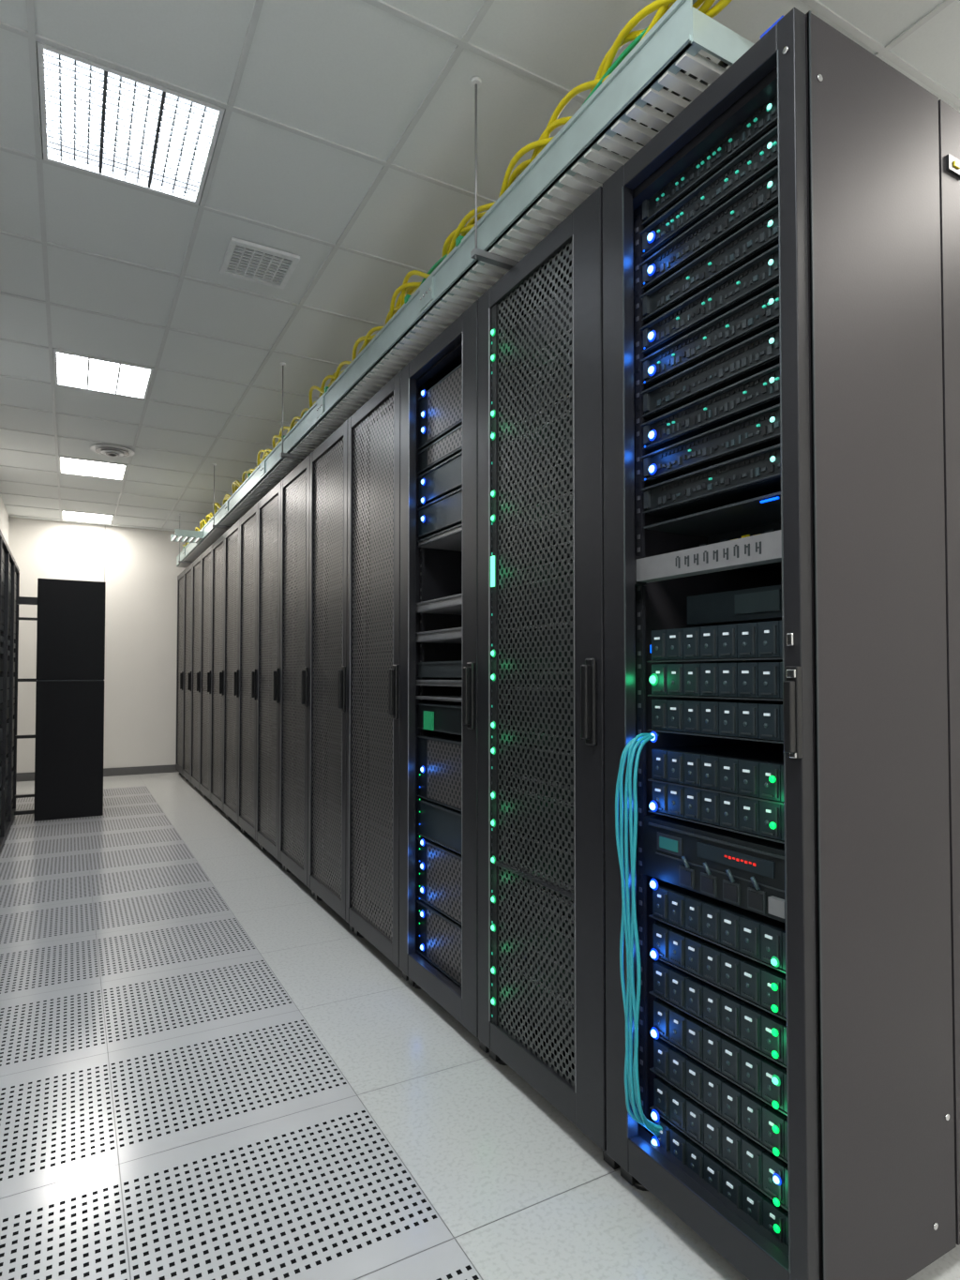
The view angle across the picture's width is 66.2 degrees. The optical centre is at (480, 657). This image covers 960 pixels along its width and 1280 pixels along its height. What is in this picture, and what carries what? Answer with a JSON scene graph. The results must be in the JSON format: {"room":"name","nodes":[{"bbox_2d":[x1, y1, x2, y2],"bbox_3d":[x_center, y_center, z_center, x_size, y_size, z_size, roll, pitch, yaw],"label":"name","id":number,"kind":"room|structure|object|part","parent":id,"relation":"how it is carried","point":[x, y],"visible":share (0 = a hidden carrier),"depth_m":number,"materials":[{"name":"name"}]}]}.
{"room":"server room","nodes":[
{"label":"server room","id":0,"kind":"room"},
{"bbox_2d":[0,495,9,545],"bbox_3d":[-2.098,-0.310,2.440,0.100,3.080,12.550,1,-2,-29],"label":"wall","id":1,"kind":"structure","parent":0,"point":[4,516],"depth_m":7.42,"materials":[{"name":"white paint"}]},
{"bbox_2d":[8,516,187,772],"bbox_3d":[-3.354,-0.151,8.971,4.260,3.080,0.112,1,-2,-29],"label":"wall","id":2,"kind":"structure","parent":0,"point":[138,567],"depth_m":8.49,"materials":[{"name":"white paint"}]},
{"bbox_2d":[16,764,178,782],"bbox_3d":[-3.329,1.323,8.890,4.060,0.090,0.015,1,-2,-29],"label":"baseboard","id":3,"kind":"structure","parent":2,"relation":"attached to","point":[156,769],"depth_m":8.49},
{"bbox_2d":[0,771,959,1279],"bbox_3d":[-0.280,1.264,3.414,4.260,0.060,12.750,1,-2,-29],"label":"floor","id":4,"kind":"structure","parent":0,"point":[206,1073],"depth_m":1.99,"materials":[{"name":"tile"}]},
{"bbox_2d":[0,529,1,628],"bbox_3d":[-2.866,0.242,4.168,0.200,2.020,0.600,1,-2,-29],"label":"rack","id":5,"kind":"object","parent":4,"relation":"on","point":[0,530],"visible":1,"depth_m":4.48,"materials":[{"name":"black metal"}]},
{"bbox_2d":[0,533,9,852],"bbox_3d":[-3.160,0.255,4.696,0.200,2.020,0.600,1,-2,-29],"label":"rack","id":6,"kind":"object","parent":4,"relation":"on","point":[5,548],"visible":0.96,"depth_m":4.97,"materials":[{"name":"black metal"}]},
{"bbox_2d":[4,549,15,840],"bbox_3d":[-3.454,0.268,5.223,0.200,2.020,0.600,1,-2,-29],"label":"rack","id":7,"kind":"object","parent":4,"relation":"on","point":[11,564],"visible":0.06,"depth_m":5.50,"materials":[{"name":"black metal"}]},
{"bbox_2d":[11,560,19,824],"bbox_3d":[-3.748,0.281,5.751,0.200,2.020,0.600,1,-2,-29],"label":"rack","id":8,"kind":"object","parent":4,"relation":"on","point":[17,570],"visible":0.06,"depth_m":6.03,"materials":[{"name":"black metal"}]},
{"bbox_2d":[14,578,105,821],"bbox_3d":[-3.485,0.340,6.122,0.621,1.920,0.500,1,-2,-29],"label":"storage cabinet","id":9,"kind":"object","parent":4,"relation":"on","point":[70,620],"visible":1,"depth_m":5.93,"materials":[{"name":"black metal"}]},
{"bbox_2d":[175,570,184,775],"bbox_3d":[-2.929,0.204,8.558,1.110,2.310,0.604,1,-2,-29],"label":"rack","id":10,"kind":"object","parent":4,"relation":"on","point":[181,577],"visible":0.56,"depth_m":8.44,"materials":[{"name":"black metal"}]},
{"bbox_3d":[-3.380,0.163,8.316,0.001,2.130,0.499,1,-2,-29],"label":"door","id":11,"kind":"part","parent":10,"relation":"part of","materials":[{"name":"black metal"}]},
{"bbox_3d":[-3.266,0.259,8.052,0.030,0.205,0.034,1,-2,-29],"label":"door handle","id":12,"kind":"part","parent":10,"relation":"part of","materials":[{"name":"black plastic"}]},
{"bbox_2d":[182,562,194,787],"bbox_3d":[-2.635,0.191,8.030,1.110,2.310,0.604,1,-2,-29],"label":"rack","id":13,"kind":"object","parent":4,"relation":"on","point":[188,594],"visible":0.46,"depth_m":7.90,"materials":[{"name":"black metal"}]},
{"bbox_3d":[-3.087,0.150,7.788,0.001,2.130,0.499,1,-2,-29],"label":"door","id":14,"kind":"part","parent":13,"relation":"part of","materials":[{"name":"black metal"}]},
{"bbox_3d":[-2.972,0.246,7.524,0.030,0.205,0.034,1,-2,-29],"label":"door handle","id":15,"kind":"part","parent":13,"relation":"part of","materials":[{"name":"black plastic"}]},
{"bbox_2d":[190,554,203,796],"bbox_3d":[-2.341,0.178,7.503,1.110,2.310,0.604,1,-2,-29],"label":"rack","id":16,"kind":"object","parent":4,"relation":"on","point":[197,564],"visible":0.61,"depth_m":7.38,"materials":[{"name":"black metal"}]},
{"bbox_3d":[-2.793,0.137,7.261,0.001,2.130,0.499,1,-2,-29],"label":"door","id":17,"kind":"part","parent":16,"relation":"part of","materials":[{"name":"black metal"}]},
{"bbox_3d":[-2.678,0.234,6.997,0.030,0.205,0.034,1,-2,-29],"label":"door handle","id":18,"kind":"part","parent":16,"relation":"part of","materials":[{"name":"black plastic"}]},
{"bbox_2d":[199,543,214,805],"bbox_3d":[-2.047,0.166,6.975,1.110,2.310,0.604,1,-2,-29],"label":"rack","id":19,"kind":"object","parent":4,"relation":"on","point":[206,556],"visible":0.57,"depth_m":6.84,"materials":[{"name":"black metal"}]},
{"bbox_3d":[-2.499,0.124,6.733,0.001,2.130,0.499,1,-2,-29],"label":"door","id":20,"kind":"part","parent":19,"relation":"part of","materials":[{"name":"black metal"}]},
{"bbox_3d":[-2.384,0.221,6.469,0.030,0.205,0.034,1,-2,-29],"label":"door handle","id":21,"kind":"part","parent":19,"relation":"part of","materials":[{"name":"black plastic"}]},
{"bbox_2d":[210,532,226,816],"bbox_3d":[-1.753,0.153,6.448,1.110,2.310,0.604,1,-2,-29],"label":"rack","id":22,"kind":"object","parent":4,"relation":"on","point":[218,546],"visible":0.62,"depth_m":6.30,"materials":[{"name":"black metal"}]},
{"bbox_3d":[-2.205,0.112,6.206,0.001,2.130,0.499,1,-2,-29],"label":"door","id":23,"kind":"part","parent":22,"relation":"part of","materials":[{"name":"black metal"}]},
{"bbox_3d":[-2.091,0.208,5.941,0.030,0.205,0.034,1,-2,-29],"label":"door handle","id":24,"kind":"part","parent":22,"relation":"part of","materials":[{"name":"black metal"}]},
{"bbox_2d":[222,518,242,831],"bbox_3d":[-1.460,0.140,5.920,1.110,2.310,0.604,1,-2,-29],"label":"rack","id":25,"kind":"object","parent":4,"relation":"on","point":[230,805],"visible":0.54,"depth_m":5.77,"materials":[{"name":"black metal"}]},
{"bbox_3d":[-1.911,0.099,5.678,0.001,2.130,0.499,1,-2,-29],"label":"door","id":26,"kind":"part","parent":25,"relation":"part of","materials":[{"name":"black metal"}]},
{"bbox_3d":[-1.797,0.195,5.414,0.030,0.205,0.034,1,-2,-29],"label":"door handle","id":27,"kind":"part","parent":25,"relation":"part of","materials":[{"name":"black metal"}]},
{"bbox_2d":[237,501,261,848],"bbox_3d":[-1.166,0.127,5.393,1.110,2.310,0.604,1,-2,-29],"label":"rack","id":28,"kind":"object","parent":4,"relation":"on","point":[248,522],"visible":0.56,"depth_m":5.24,"materials":[{"name":"black metal"}]},
{"bbox_3d":[-1.618,0.086,5.151,0.001,2.130,0.499,1,-2,-29],"label":"door","id":29,"kind":"part","parent":28,"relation":"part of","materials":[{"name":"black metal"}]},
{"bbox_3d":[-1.503,0.182,4.886,0.030,0.205,0.034,1,-2,-29],"label":"door handle","id":30,"kind":"part","parent":28,"relation":"part of","materials":[{"name":"black metal"}]},
{"bbox_2d":[256,481,285,869],"bbox_3d":[-0.872,0.114,4.865,1.110,2.310,0.604,1,-2,-29],"label":"rack","id":31,"kind":"object","parent":4,"relation":"on","point":[269,506],"visible":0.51,"depth_m":4.70,"materials":[{"name":"black metal"}]},
{"bbox_3d":[-1.324,0.073,4.623,0.001,2.130,0.499,1,-2,-29],"label":"door","id":32,"kind":"part","parent":31,"relation":"part of","materials":[{"name":"black metal"}]},
{"bbox_3d":[-1.209,0.169,4.359,0.030,0.205,0.034,1,-2,-29],"label":"door handle","id":33,"kind":"part","parent":31,"relation":"part of","materials":[{"name":"black metal"}]},
{"bbox_2d":[278,453,315,896],"bbox_3d":[-0.578,0.101,4.337,1.110,2.310,0.604,1,-2,-29],"label":"rack","id":34,"kind":"object","parent":4,"relation":"on","point":[294,518],"visible":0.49,"depth_m":4.17,"materials":[{"name":"black metal"}]},
{"bbox_3d":[-1.030,0.060,4.095,0.001,2.130,0.499,1,-2,-29],"label":"door","id":35,"kind":"part","parent":34,"relation":"part of","materials":[{"name":"black metal"}]},
{"bbox_3d":[-0.915,0.156,3.831,0.030,0.205,0.034,1,-2,-29],"label":"door handle","id":36,"kind":"part","parent":34,"relation":"part of","materials":[{"name":"black metal"}]},
{"bbox_2d":[307,419,354,932],"bbox_3d":[-0.284,0.088,3.810,1.110,2.310,0.604,1,-2,-29],"label":"rack","id":37,"kind":"object","parent":4,"relation":"on","point":[328,477],"visible":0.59,"depth_m":3.62,"materials":[{"name":"black metal"}]},
{"bbox_3d":[-0.736,0.047,3.568,0.001,2.130,0.499,1,-2,-29],"label":"door","id":38,"kind":"part","parent":37,"relation":"part of","materials":[{"name":"black metal"}]},
{"bbox_3d":[-0.622,0.143,3.304,0.030,0.205,0.034,1,-2,-29],"label":"door handle","id":39,"kind":"part","parent":37,"relation":"part of","materials":[{"name":"black metal"}]},
{"bbox_2d":[346,371,408,980],"bbox_3d":[0.009,0.075,3.282,1.110,2.310,0.604,1,-2,-29],"label":"rack","id":40,"kind":"object","parent":4,"relation":"on","point":[373,600],"visible":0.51,"depth_m":3.08,"materials":[{"name":"black metal"}]},
{"bbox_3d":[-0.443,0.034,3.040,0.001,2.130,0.499,1,-2,-29],"label":"door","id":41,"kind":"part","parent":40,"relation":"part of","materials":[{"name":"black metal"}]},
{"bbox_3d":[-0.328,0.130,2.776,0.030,0.205,0.034,1,-2,-29],"label":"door handle","id":42,"kind":"part","parent":40,"relation":"part of","materials":[{"name":"black metal"}]},
{"bbox_2d":[399,300,489,1053],"bbox_3d":[0.303,0.062,2.755,1.110,2.310,0.604,1,-2,-29],"label":"rack","id":43,"kind":"object","parent":4,"relation":"on","point":[439,712],"visible":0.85,"depth_m":2.59,"materials":[{"name":"black metal"}]},
{"bbox_3d":[-0.036,0.118,2.252,0.030,0.205,0.034,1,-2,-29],"label":"door handle","id":44,"kind":"part","parent":43,"relation":"part of","materials":[{"name":"black metal"}]},
{"bbox_2d":[478,186,620,1169],"bbox_3d":[0.597,0.049,2.227,1.110,2.310,0.604,1,-2,-29],"label":"rack","id":45,"kind":"object","parent":4,"relation":"on","point":[542,821],"visible":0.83,"depth_m":1.99,"materials":[{"name":"black metal"}]},
{"bbox_3d":[0.147,0.006,1.982,0.001,2.115,0.387,1,-2,-29],"label":"door","id":46,"kind":"part","parent":45,"relation":"part of","materials":[{"name":"black metal"}]},
{"bbox_3d":[0.254,0.105,1.731,0.030,0.205,0.034,1,-2,-29],"label":"door handle","id":47,"kind":"part","parent":45,"relation":"part of","materials":[{"name":"black metal"}]},
{"bbox_2d":[602,7,959,1279],"bbox_3d":[0.877,0.002,1.727,1.108,2.381,0.541,1,-2,-29],"label":"rack","id":48,"kind":"object","parent":4,"relation":"on","point":[781,258],"depth_m":1.41,"materials":[{"name":"metal"}]},
{"bbox_3d":[0.425,0.003,1.480,0.038,2.246,0.526,1,-2,-29],"label":"door frame","id":49,"kind":"part","parent":48,"relation":"part of","materials":[{"name":"black metal"}]},
{"bbox_3d":[0.527,0.093,1.246,0.026,0.155,0.024,1,-2,-29],"label":"door handle","id":50,"kind":"part","parent":48,"relation":"part of","materials":[{"name":"black metal"}]},
{"bbox_3d":[0.644,-1.161,1.452,0.290,0.070,0.120,1,-2,-29],"label":"rack top bracket","id":51,"kind":"part","parent":48,"relation":"part of","materials":[{"name":"black metal"}]},
{"bbox_2d":[0,0,959,531],"bbox_3d":[-0.280,-1.725,3.487,4.060,0.202,12.550,1,-2,-29],"label":"ceiling","id":52,"kind":"structure","parent":0,"point":[344,145],"depth_m":2.63,"materials":[{"name":"tile"}]},
{"bbox_2d":[62,511,111,523],"bbox_3d":[-4.261,-1.519,7.991,0.458,0.001,0.488,1,-2,-29],"label":"ceiling light","id":53,"kind":"object","parent":52,"relation":"in","point":[74,516],"visible":1,"depth_m":7.99,"materials":[{"name":"white plastic"}]},
{"bbox_2d":[61,511,113,524],"bbox_3d":[-4.261,-1.528,7.991,0.486,0.031,0.516,1,-2,-29],"label":"housing","id":54,"kind":"object","parent":52,"relation":"attached to","point":[62,511],"visible":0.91,"depth_m":8.10,"materials":[{"name":"white metal"}]},
{"bbox_2d":[60,457,124,479],"bbox_3d":[-3.210,-1.565,6.104,0.458,0.001,0.488,1,-2,-29],"label":"ceiling light","id":55,"kind":"object","parent":52,"relation":"in","point":[67,465],"visible":1,"depth_m":6.10,"materials":[{"name":"white plastic"}]},
{"bbox_2d":[59,456,127,480],"bbox_3d":[-3.210,-1.574,6.105,0.486,0.031,0.516,1,-2,-29],"label":"housing","id":56,"kind":"object","parent":52,"relation":"attached to","point":[126,466],"visible":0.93,"depth_m":6.16,"materials":[{"name":"white metal"}]},
{"bbox_2d":[53,350,153,399],"bbox_3d":[-2.159,-1.634,4.218,0.486,0.060,0.516,1,-2,-29],"label":"housing","id":57,"kind":"object","parent":52,"relation":"attached to","point":[57,383],"depth_m":4.22,"materials":[{"name":"white metal"}]},
{"bbox_2d":[56,353,150,394],"bbox_3d":[-2.159,-1.623,4.218,0.458,0.001,0.488,1,-2,-29],"label":"diffuser","id":58,"kind":"object","parent":57,"relation":"on","point":[56,353],"visible":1,"depth_m":4.23,"materials":[{"name":"white plastic"}]},
{"bbox_3d":[-2.159,-1.611,4.218,0.458,0.007,0.488,1,-2,-29],"label":"louver","id":59,"kind":"part","parent":57,"relation":"part of","materials":[{"name":"white plastic"}]},
{"bbox_2d":[90,444,134,456],"bbox_3d":[-2.789,-1.554,5.583,0.298,0.040,0.298,1,-2,-29],"label":"diffuser","id":60,"kind":"object","parent":52,"relation":"in","point":[111,450],"depth_m":5.53,"materials":[{"name":"white metal"}]},
{"bbox_2d":[37,41,225,205],"bbox_3d":[-1.109,-1.681,2.332,0.486,0.060,0.516,1,-2,-29],"label":"ceiling light","id":61,"kind":"object","parent":52,"relation":"attached to","point":[49,157],"depth_m":2.31,"materials":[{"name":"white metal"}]},
{"bbox_2d":[45,69,103,90],"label":"diffuser","id":62,"kind":"object","parent":61,"relation":"attached to","point":[45,69],"depth_m":2.17,"materials":[{"name":"white plastic"}]},
{"bbox_2d":[45,89,102,108],"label":"diffuser","id":63,"kind":"object","parent":61,"relation":"attached to","point":[46,89],"depth_m":2.24,"materials":[{"name":"white plastic"}]},
{"bbox_2d":[45,55,104,76],"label":"diffuser","id":64,"kind":"object","parent":61,"relation":"attached to","point":[45,55],"depth_m":2.12,"materials":[{"name":"white plastic"}]},
{"bbox_2d":[61,68,103,83],"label":"diffuser","id":65,"kind":"object","parent":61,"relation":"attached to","point":[62,68],"depth_m":2.16,"materials":[{"name":"white plastic"}]},
{"bbox_2d":[107,77,147,91],"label":"diffuser","id":66,"kind":"object","parent":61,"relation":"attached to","point":[108,78],"depth_m":2.19,"materials":[{"name":"white plastic"}]},
{"bbox_3d":[-1.109,-1.661,2.331,0.458,0.016,0.488,1,-2,-29],"label":"louver","id":67,"kind":"part","parent":61,"relation":"part of","materials":[{"name":"white metal"}]},
{"bbox_2d":[106,109,156,126],"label":"diffuser","id":68,"kind":"object","parent":61,"relation":"attached to","point":[107,110],"depth_m":2.32,"materials":[{"name":"white plastic"}]},
{"bbox_2d":[107,84,160,103],"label":"diffuser","id":69,"kind":"object","parent":61,"relation":"attached to","point":[108,84],"depth_m":2.22,"materials":[{"name":"white plastic"}]},
{"bbox_2d":[165,97,213,115],"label":"diffuser","id":70,"kind":"object","parent":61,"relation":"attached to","point":[165,97],"depth_m":2.27,"materials":[{"name":"white plastic"}]},
{"bbox_2d":[219,237,300,289],"bbox_3d":[-0.917,-1.630,3.055,0.270,0.016,0.270,1,-2,-29],"label":"ceiling air vent","id":71,"kind":"object","parent":52,"relation":"in","point":[243,259],"depth_m":3.05,"materials":[{"name":"white metal"}]},
{"bbox_2d":[170,0,753,567],"bbox_3d":[-1.367,-1.332,4.834,0.690,0.520,8.083,1,-2,-29],"label":"cable tray","id":72,"kind":"object","parent":52,"relation":"hanging from","point":[549,186],"visible":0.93,"depth_m":1.98,"materials":[{"name":"silver metal"}]}
]}

